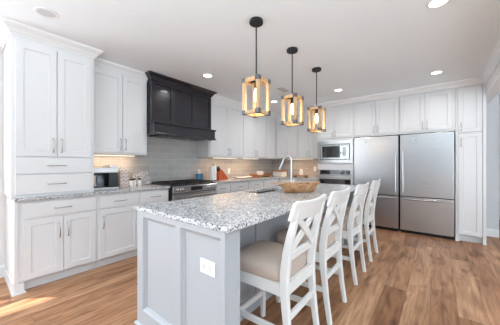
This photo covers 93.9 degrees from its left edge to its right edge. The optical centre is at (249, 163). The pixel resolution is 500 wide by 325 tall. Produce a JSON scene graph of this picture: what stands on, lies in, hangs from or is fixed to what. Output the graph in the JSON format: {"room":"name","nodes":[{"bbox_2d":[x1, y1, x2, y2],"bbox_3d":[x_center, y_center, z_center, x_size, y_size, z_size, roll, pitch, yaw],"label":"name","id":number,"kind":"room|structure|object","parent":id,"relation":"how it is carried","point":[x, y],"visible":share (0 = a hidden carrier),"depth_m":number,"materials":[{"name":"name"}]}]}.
{"room":"kitchen","nodes":[
{"label":"kitchen","id":0,"kind":"room"},
{"bbox_2d":[0,50,271,266],"bbox_3d":[-2.275,-0.045,3.232,0.132,2.580,9.420,0,0,39],"label":"wall","id":1,"kind":"structure","parent":0,"point":[166,159],"depth_m":4.11,"materials":[{"name":"tile"}]},
{"bbox_2d":[0,265,4,277],"bbox_3d":[-3.938,1.180,1.047,0.016,0.130,3.930,0,0,39],"label":"baseboard","id":2,"kind":"structure","parent":1,"relation":"attached to","point":[1,266],"depth_m":2.56,"materials":[{"name":"white paint"}]},
{"bbox_2d":[0,16,147,81],"bbox_3d":[-2.033,-1.285,2.909,0.674,0.100,1.534,0,0,39],"label":"trim","id":3,"kind":"structure","parent":1,"relation":"attached to","point":[8,26],"depth_m":2.47,"materials":[{"name":"white paint"}]},
{"bbox_2d":[94,67,146,155],"bbox_3d":[-1.898,-0.735,3.287,0.404,1.199,0.773,0,0,39],"label":"upper cabinet","id":4,"kind":"object","parent":1,"relation":"attached to","point":[120,101],"visible":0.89,"depth_m":3.17,"materials":[{"name":"white paint"}]},
{"bbox_2d":[94,154,134,155],"bbox_3d":[-1.965,-0.127,3.343,0.040,0.014,0.620,0,0,39],"label":"light bar","id":5,"kind":"object","parent":4,"relation":"attached to","point":[94,154],"visible":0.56,"depth_m":3.33,"materials":[{"name":"white plastic"}]},
{"bbox_2d":[145,70,216,140],"bbox_3d":[-1.225,-0.887,3.998,0.555,0.895,1.319,0,0,39],"label":"range hood","id":6,"kind":"object","parent":1,"relation":"attached to","point":[176,109],"visible":0.95,"depth_m":3.77,"materials":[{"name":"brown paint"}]},
{"bbox_2d":[197,100,242,157],"bbox_3d":[-0.588,-0.735,4.924,0.395,1.199,0.998,0,0,39],"label":"upper cabinet","id":7,"kind":"object","parent":1,"relation":"attached to","point":[227,120],"visible":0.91,"depth_m":4.77,"materials":[{"name":"white paint"}]},
{"bbox_2d":[240,110,265,158],"bbox_3d":[0.009,-0.735,5.673,0.395,1.199,0.914,0,0,39],"label":"upper cabinet","id":8,"kind":"object","parent":1,"relation":"attached to","point":[254,129],"visible":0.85,"depth_m":5.54,"materials":[{"name":"white paint"}]},
{"bbox_2d":[266,116,275,158],"bbox_3d":[0.529,-0.735,6.357,0.356,1.199,0.799,0,0,39],"label":"upper cabinet","id":9,"kind":"object","parent":1,"relation":"attached to","point":[270,121],"visible":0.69,"depth_m":6.10,"materials":[{"name":"white paint"}]},
{"bbox_2d":[0,0,499,113],"bbox_3d":[1.599,-1.395,1.590,8.240,0.120,11.920,0,0,39],"label":"ceiling","id":10,"kind":"structure","parent":0,"point":[360,48],"depth_m":2.44,"materials":[{"name":"white paint"}]},
{"bbox_2d":[34,7,58,18],"bbox_3d":[-1.795,-1.331,2.063,0.170,0.007,0.170,0,0,39],"label":"recessed light","id":11,"kind":"object","parent":10,"relation":"in","point":[45,12],"visible":1,"depth_m":2.06,"materials":[{"name":"white paint"}]},
{"bbox_2d":[202,73,212,77],"bbox_3d":[-0.637,-1.331,3.517,0.170,0.007,0.170,0,0,39],"label":"recessed light","id":12,"kind":"object","parent":10,"relation":"in","point":[207,75],"visible":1,"depth_m":3.51,"materials":[{"name":"white paint"}]},
{"bbox_2d":[242,16,270,117],"bbox_3d":[0.058,-0.895,2.172,0.193,0.880,0.193,0,0,39],"label":"pendant lantern","id":13,"kind":"object","parent":10,"relation":"hanging from","point":[256,21],"visible":1,"depth_m":2.15,"materials":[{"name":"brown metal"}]},
{"bbox_2d":[254,81,255,101],"bbox_3d":[0.058,-0.674,2.172,0.043,0.198,0.042,0,0,39],"label":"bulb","id":14,"kind":"object","parent":13,"relation":"attached to","point":[254,81],"depth_m":2.16,"materials":[{"name":"beige glass"}]},
{"bbox_2d":[275,87,290,92],"bbox_3d":[0.598,-1.330,4.178,0.160,0.010,0.300,0,0,39],"label":"ceiling vent","id":15,"kind":"object","parent":10,"relation":"in","point":[282,89],"visible":1,"depth_m":4.16,"materials":[{"name":"white metal"}]},
{"bbox_2d":[281,47,303,126],"bbox_3d":[0.491,-0.895,2.716,0.193,0.880,0.193,0,0,39],"label":"pendant lantern","id":16,"kind":"object","parent":10,"relation":"hanging from","point":[292,99],"visible":1,"depth_m":2.70,"materials":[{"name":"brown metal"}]},
{"bbox_2d":[290,98,292,113],"bbox_3d":[0.491,-0.674,2.716,0.043,0.198,0.042,0,0,39],"label":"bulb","id":17,"kind":"object","parent":16,"relation":"attached to","point":[291,109],"depth_m":2.70,"materials":[{"name":"beige glass"}]},
{"bbox_2d":[307,67,325,132],"bbox_3d":[0.933,-0.895,3.269,0.193,0.880,0.193,0,0,39],"label":"pendant lantern","id":18,"kind":"object","parent":10,"relation":"hanging from","point":[316,110],"visible":1,"depth_m":3.25,"materials":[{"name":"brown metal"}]},
{"bbox_2d":[315,109,317,122],"bbox_3d":[0.933,-0.674,3.269,0.043,0.198,0.042,0,0,39],"label":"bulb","id":19,"kind":"object","parent":18,"relation":"attached to","point":[316,110],"depth_m":3.26,"materials":[{"name":"beige glass"}]},
{"bbox_2d":[429,70,443,74],"bbox_3d":[2.716,-1.331,3.400,0.170,0.007,0.170,0,0,39],"label":"recessed light","id":20,"kind":"object","parent":10,"relation":"in","point":[437,71],"visible":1,"depth_m":3.39,"materials":[{"name":"white paint"}]},
{"bbox_2d":[425,0,449,8],"bbox_3d":[1.550,-1.331,1.922,0.170,0.007,0.170,0,0,39],"label":"recessed light","id":21,"kind":"object","parent":10,"relation":"in","point":[432,4],"visible":1,"depth_m":1.94,"materials":[{"name":"white paint"}]},
{"bbox_2d":[0,219,499,324],"bbox_3d":[1.535,1.295,1.590,8.500,0.100,12.000,0,0,39],"label":"floor","id":22,"kind":"structure","parent":0,"point":[412,279],"depth_m":2.23,"materials":[{"name":"brown wood"}]},
{"bbox_2d":[4,195,96,296],"bbox_3d":[-2.243,0.802,2.654,0.654,0.885,0.714,0,0,39],"label":"base cabinet","id":23,"kind":"object","parent":22,"relation":"on","point":[48,240],"visible":0.95,"depth_m":2.44,"materials":[{"name":"white paint"}]},
{"bbox_2d":[6,184,169,201],"bbox_3d":[-1.951,0.345,3.039,0.640,0.030,1.645,0,0,39],"label":"countertop","id":24,"kind":"structure","parent":23,"relation":"on","point":[143,187],"depth_m":2.80,"materials":[{"name":"stone"}]},
{"bbox_2d":[3,33,93,198],"bbox_3d":[-2.256,-0.502,2.638,0.654,1.663,0.684,0,0,39],"label":"tall cabinet","id":25,"kind":"object","parent":24,"relation":"on","point":[48,90],"visible":0.97,"depth_m":2.41,"materials":[{"name":"white paint"}]},
{"bbox_2d":[94,165,118,190],"bbox_3d":[-1.933,0.172,3.043,0.265,0.315,0.330,0,0,39],"label":"coffee maker","id":26,"kind":"object","parent":24,"relation":"on","point":[106,177],"visible":0.73,"depth_m":3.02,"materials":[{"name":"silver metal"}]},
{"bbox_2d":[118,168,128,187],"bbox_3d":[-1.816,0.191,3.321,0.140,0.278,0.124,0,0,39],"label":"canister","id":27,"kind":"object","parent":24,"relation":"on","point":[123,174],"visible":0.91,"depth_m":3.27,"materials":[{"name":"ceramic"}]},
{"bbox_2d":[129,179,132,186],"bbox_3d":[-1.732,0.270,3.394,0.056,0.119,0.055,0,0,39],"label":"spice jar","id":28,"kind":"object","parent":24,"relation":"on","point":[130,180],"visible":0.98,"depth_m":3.38,"materials":[{"name":"white ceramic"}]},
{"bbox_2d":[137,178,141,185],"bbox_3d":[-1.673,0.270,3.533,0.056,0.119,0.055,0,0,39],"label":"spice jar","id":29,"kind":"object","parent":24,"relation":"on","point":[139,182],"visible":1,"depth_m":3.51,"materials":[{"name":"white ceramic"}]},
{"bbox_2d":[132,172,149,184],"bbox_3d":[-1.741,0.230,3.740,0.066,0.197,0.260,0,0,39],"label":"cutting board","id":30,"kind":"object","parent":24,"relation":"on","point":[144,176],"visible":0.72,"depth_m":3.75,"materials":[{"name":"stone"}]},
{"bbox_2d":[96,191,138,267],"bbox_3d":[-1.863,0.802,3.131,0.654,0.885,0.504,0,0,39],"label":"base cabinet","id":31,"kind":"object","parent":22,"relation":"on","point":[116,213],"visible":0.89,"depth_m":2.92,"materials":[{"name":"white paint"}]},
{"bbox_2d":[139,188,168,204],"bbox_3d":[-1.568,0.802,3.500,0.654,0.885,0.439,0,0,39],"label":"base cabinet","id":32,"kind":"object","parent":22,"relation":"on","point":[157,195],"visible":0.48,"depth_m":3.30,"materials":[{"name":"white paint"}]},
{"bbox_2d":[150,179,216,200],"bbox_3d":[-1.104,0.768,3.993,0.737,0.954,0.894,0,0,39],"label":"range","id":33,"kind":"object","parent":22,"relation":"on","point":[188,188],"visible":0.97,"depth_m":3.77,"materials":[{"name":"silver metal"}]},
{"bbox_2d":[150,182,215,186],"bbox_3d":[-1.140,0.331,4.022,0.645,0.017,0.894,0,0,39],"label":"cooktop","id":34,"kind":"object","parent":33,"relation":"in","point":[172,184],"depth_m":3.75,"materials":[{"name":"black metal"}]},
{"bbox_2d":[215,183,229,194],"bbox_3d":[-0.737,0.802,4.544,0.654,0.885,0.409,0,0,39],"label":"base cabinet","id":35,"kind":"object","parent":22,"relation":"on","point":[223,188],"visible":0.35,"depth_m":4.38,"materials":[{"name":"white paint"}]},
{"bbox_2d":[213,175,316,183],"bbox_3d":[0.402,0.345,5.182,1.650,0.030,2.833,0,0,39],"label":"countertop","id":36,"kind":"structure","parent":35,"relation":"on","point":[230,180],"depth_m":5.33,"materials":[{"name":"stone"}]},
{"bbox_2d":[210,164,216,180],"bbox_3d":[-0.735,0.161,4.646,0.156,0.338,0.156,0,0,39],"label":"paper towel roll","id":37,"kind":"object","parent":36,"relation":"on","point":[212,168],"visible":0.88,"depth_m":4.59,"materials":[{"name":"white paper"}]},
{"bbox_2d":[216,170,227,179],"bbox_3d":[-0.590,0.222,4.907,0.100,0.215,0.270,0,0,39],"label":"knife block","id":38,"kind":"object","parent":36,"relation":"on","point":[220,175],"visible":0.8,"depth_m":4.83,"materials":[{"name":"brown wood"}]},
{"bbox_2d":[233,176,252,178],"bbox_3d":[-0.159,0.307,5.369,0.210,0.046,0.600,0,0,39],"label":"platter","id":39,"kind":"object","parent":36,"relation":"on","point":[244,177],"visible":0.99,"depth_m":5.25,"materials":[{"name":"white ceramic"}]},
{"bbox_2d":[249,173,270,177],"bbox_3d":[0.270,0.287,5.923,0.260,0.085,0.586,0,0,39],"label":"serving tray","id":40,"kind":"object","parent":36,"relation":"on","point":[264,174],"visible":0.91,"depth_m":5.77,"materials":[{"name":"brown wood"}]},
{"bbox_2d":[272,170,287,176],"bbox_3d":[0.798,0.251,6.269,0.224,0.158,0.365,0,0,-43],"label":"bread box","id":41,"kind":"object","parent":36,"relation":"on","point":[281,173],"visible":0.95,"depth_m":6.18,"materials":[{"name":"white ceramic"}]},
{"bbox_2d":[229,181,247,192],"bbox_3d":[-0.431,0.802,4.928,0.654,0.885,0.569,0,0,39],"label":"base cabinet","id":42,"kind":"object","parent":22,"relation":"on","point":[235,186],"visible":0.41,"depth_m":4.71,"materials":[{"name":"white paint"}]},
{"bbox_2d":[134,191,362,324],"bbox_3d":[0.403,0.803,2.696,1.018,0.884,2.991,0,0,39],"label":"kitchen island","id":43,"kind":"object","parent":22,"relation":"on","point":[172,289],"visible":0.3,"depth_m":1.50,"materials":[{"name":"grey paint"}]},
{"bbox_2d":[200,258,214,277],"bbox_3d":[-0.246,0.597,1.347,0.128,0.083,0.009,0,0,39],"label":"outlet","id":44,"kind":"object","parent":43,"relation":"attached to","point":[207,267],"visible":1,"depth_m":1.34,"materials":[{"name":"white plastic"}]},
{"bbox_2d":[134,183,356,233],"bbox_3d":[0.426,0.345,2.696,1.015,0.030,3.012,0,0,39],"label":"island countertop","id":45,"kind":"structure","parent":43,"relation":"on","point":[227,213],"depth_m":1.77,"materials":[{"name":"stone"}]},
{"bbox_2d":[279,156,294,181],"bbox_3d":[0.490,0.110,3.077,0.220,0.439,0.088,0,0,1],"label":"faucet","id":46,"kind":"object","parent":45,"relation":"on","point":[289,157],"visible":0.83,"depth_m":3.05,"materials":[{"name":"silver metal"}]},
{"bbox_2d":[273,181,319,192],"bbox_3d":[0.562,0.271,2.765,0.650,0.117,0.276,0,0,-25],"label":"wooden bowl","id":47,"kind":"object","parent":45,"relation":"on","point":[288,187],"visible":1,"depth_m":2.66,"materials":[{"name":"brown wood"}]},
{"bbox_2d":[248,180,262,189],"bbox_3d":[-0.079,0.802,5.369,0.654,0.885,0.559,0,0,39],"label":"base cabinet","id":48,"kind":"object","parent":22,"relation":"on","point":[257,184],"visible":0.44,"depth_m":5.16,"materials":[{"name":"white paint"}]},
{"bbox_2d":[263,178,278,187],"bbox_3d":[0.311,0.802,5.859,0.654,0.885,0.690,0,0,39],"label":"base cabinet","id":49,"kind":"object","parent":22,"relation":"on","point":[267,183],"visible":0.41,"depth_m":5.63,"materials":[{"name":"white paint"}]},
{"bbox_2d":[240,194,326,324],"bbox_3d":[0.190,0.727,1.620,0.563,1.041,0.470,0,0,38],"label":"counter stool","id":50,"kind":"object","parent":22,"relation":"on","point":[268,266],"visible":0.9,"depth_m":1.50,"materials":[{"name":"white paint"}]},
{"bbox_2d":[280,178,297,182],"bbox_3d":[1.117,0.802,5.996,0.506,0.885,0.649,0,0,39],"label":"base cabinet","id":51,"kind":"object","parent":22,"relation":"on","point":[282,180],"visible":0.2,"depth_m":5.81,"materials":[{"name":"white paint"}]},
{"bbox_2d":[298,179,316,181],"bbox_3d":[1.516,0.802,5.678,0.514,0.885,0.649,0,0,39],"label":"base cabinet","id":52,"kind":"object","parent":22,"relation":"on","point":[299,180],"visible":0.03,"depth_m":5.50,"materials":[{"name":"white paint"}]},
{"bbox_2d":[276,187,350,324],"bbox_3d":[0.566,0.727,2.100,0.563,1.041,0.470,0,0,39],"label":"counter stool","id":53,"kind":"object","parent":22,"relation":"on","point":[326,238],"visible":0.74,"depth_m":1.94,"materials":[{"name":"white paint"}]},
{"bbox_2d":[318,104,353,184],"bbox_3d":[2.007,-0.044,5.255,0.768,2.579,0.699,0,0,39],"label":"tall cabinet","id":54,"kind":"object","parent":22,"relation":"on","point":[339,119],"visible":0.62,"depth_m":4.97,"materials":[{"name":"white paint"}]},
{"bbox_2d":[317,169,352,184],"bbox_3d":[1.968,0.477,5.204,0.752,0.716,0.648,0,0,39],"label":"wall oven","id":55,"kind":"object","parent":54,"relation":"in","point":[326,176],"visible":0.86,"depth_m":4.98,"materials":[{"name":"silver metal"}]},
{"bbox_2d":[318,140,352,162],"bbox_3d":[1.924,-0.261,5.151,0.754,0.484,0.446,0,0,39],"label":"microwave","id":56,"kind":"object","parent":54,"relation":"in","point":[338,151],"visible":1,"depth_m":4.98,"materials":[{"name":"silver metal"}]},
{"bbox_2d":[311,182,368,284],"bbox_3d":[1.038,0.727,2.696,0.563,1.041,0.470,0,0,39],"label":"counter stool","id":57,"kind":"object","parent":22,"relation":"on","point":[350,229],"visible":0.66,"depth_m":2.50,"materials":[{"name":"white paint"}]},
{"bbox_2d":[333,179,380,261],"bbox_3d":[1.494,0.727,3.272,0.563,1.041,0.470,0,0,39],"label":"counter stool","id":58,"kind":"object","parent":22,"relation":"on","point":[369,209],"visible":0.68,"depth_m":3.09,"materials":[{"name":"white paint"}]},
{"bbox_2d":[354,135,399,230],"bbox_3d":[2.602,0.353,4.743,0.776,1.783,0.738,0,0,39],"label":"refrigerator","id":59,"kind":"object","parent":22,"relation":"on","point":[376,158],"visible":0.7,"depth_m":4.43,"materials":[{"name":"silver metal"}]},
{"bbox_2d":[354,97,398,137],"bbox_3d":[2.618,-0.940,4.768,0.789,0.789,0.699,0,0,39],"label":"wall cabinet","id":60,"kind":"object","parent":59,"relation":"on","point":[374,118],"visible":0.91,"depth_m":4.51,"materials":[{"name":"white paint"}]},
{"bbox_2d":[400,131,454,239],"bbox_3d":[3.213,0.353,4.256,0.757,1.783,0.738,0,0,39],"label":"refrigerator","id":61,"kind":"object","parent":22,"relation":"on","point":[427,160],"visible":1,"depth_m":4.00,"materials":[{"name":"silver metal"}]},
{"bbox_2d":[399,88,454,134],"bbox_3d":[3.231,-0.940,4.279,0.775,0.789,0.699,0,0,39],"label":"wall cabinet","id":62,"kind":"object","parent":61,"relation":"on","point":[429,112],"visible":0.94,"depth_m":4.02,"materials":[{"name":"white paint"}]},
{"bbox_2d":[455,84,486,244],"bbox_3d":[3.675,-0.044,3.926,0.365,2.579,0.699,0,0,39],"label":"pantry cabinet","id":63,"kind":"object","parent":22,"relation":"on","point":[470,101],"visible":0.94,"depth_m":3.69,"materials":[{"name":"white paint"}]},
{"bbox_2d":[272,93,498,229],"bbox_3d":[2.416,-0.045,5.458,4.695,2.580,0.132,0,0,39],"label":"wall","id":64,"kind":"structure","parent":0,"point":[492,108],"depth_m":4.02,"materials":[{"name":"grey paint"}]},
{"bbox_2d":[276,115,297,158],"bbox_3d":[1.036,-0.735,6.217,0.649,1.199,0.394,0,0,39],"label":"upper cabinet","id":65,"kind":"object","parent":64,"relation":"attached to","point":[286,137],"visible":0.66,"depth_m":6.10,"materials":[{"name":"white paint"}]},
{"bbox_2d":[298,113,317,158],"bbox_3d":[1.544,-0.735,5.813,0.644,1.199,0.394,0,0,39],"label":"upper cabinet","id":66,"kind":"object","parent":64,"relation":"attached to","point":[307,141],"visible":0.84,"depth_m":5.74,"materials":[{"name":"white paint"}]},
{"bbox_2d":[486,228,498,237],"bbox_3d":[4.123,1.180,4.019,0.230,0.130,0.016,0,0,39],"label":"baseboard","id":67,"kind":"structure","parent":64,"relation":"attached to","point":[489,232],"depth_m":3.99,"materials":[{"name":"white paint"}]},
{"bbox_2d":[486,63,499,102],"bbox_3d":[1.527,-1.200,0.842,0.130,0.270,8.220,0,0,39],"label":"wall header","id":68,"kind":"structure","parent":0,"point":[493,84],"depth_m":3.29,"materials":[{"name":"white paint"}]},
{"bbox_2d":[211,39,499,117],"bbox_3d":[-0.195,-1.285,1.990,3.995,0.100,7.870,0,0,39],"label":"trim","id":69,"kind":"structure","parent":68,"relation":"attached to","point":[494,60],"depth_m":4.14,"materials":[{"name":"white paint"}]},
{"bbox_2d":[499,105,499,218],"bbox_3d":[6.580,-0.045,4.551,4.100,2.580,0.120,0,0,39],"label":"wall","id":70,"kind":"structure","parent":0,"point":[499,105],"depth_m":5.25,"materials":[{"name":"grey paint"}]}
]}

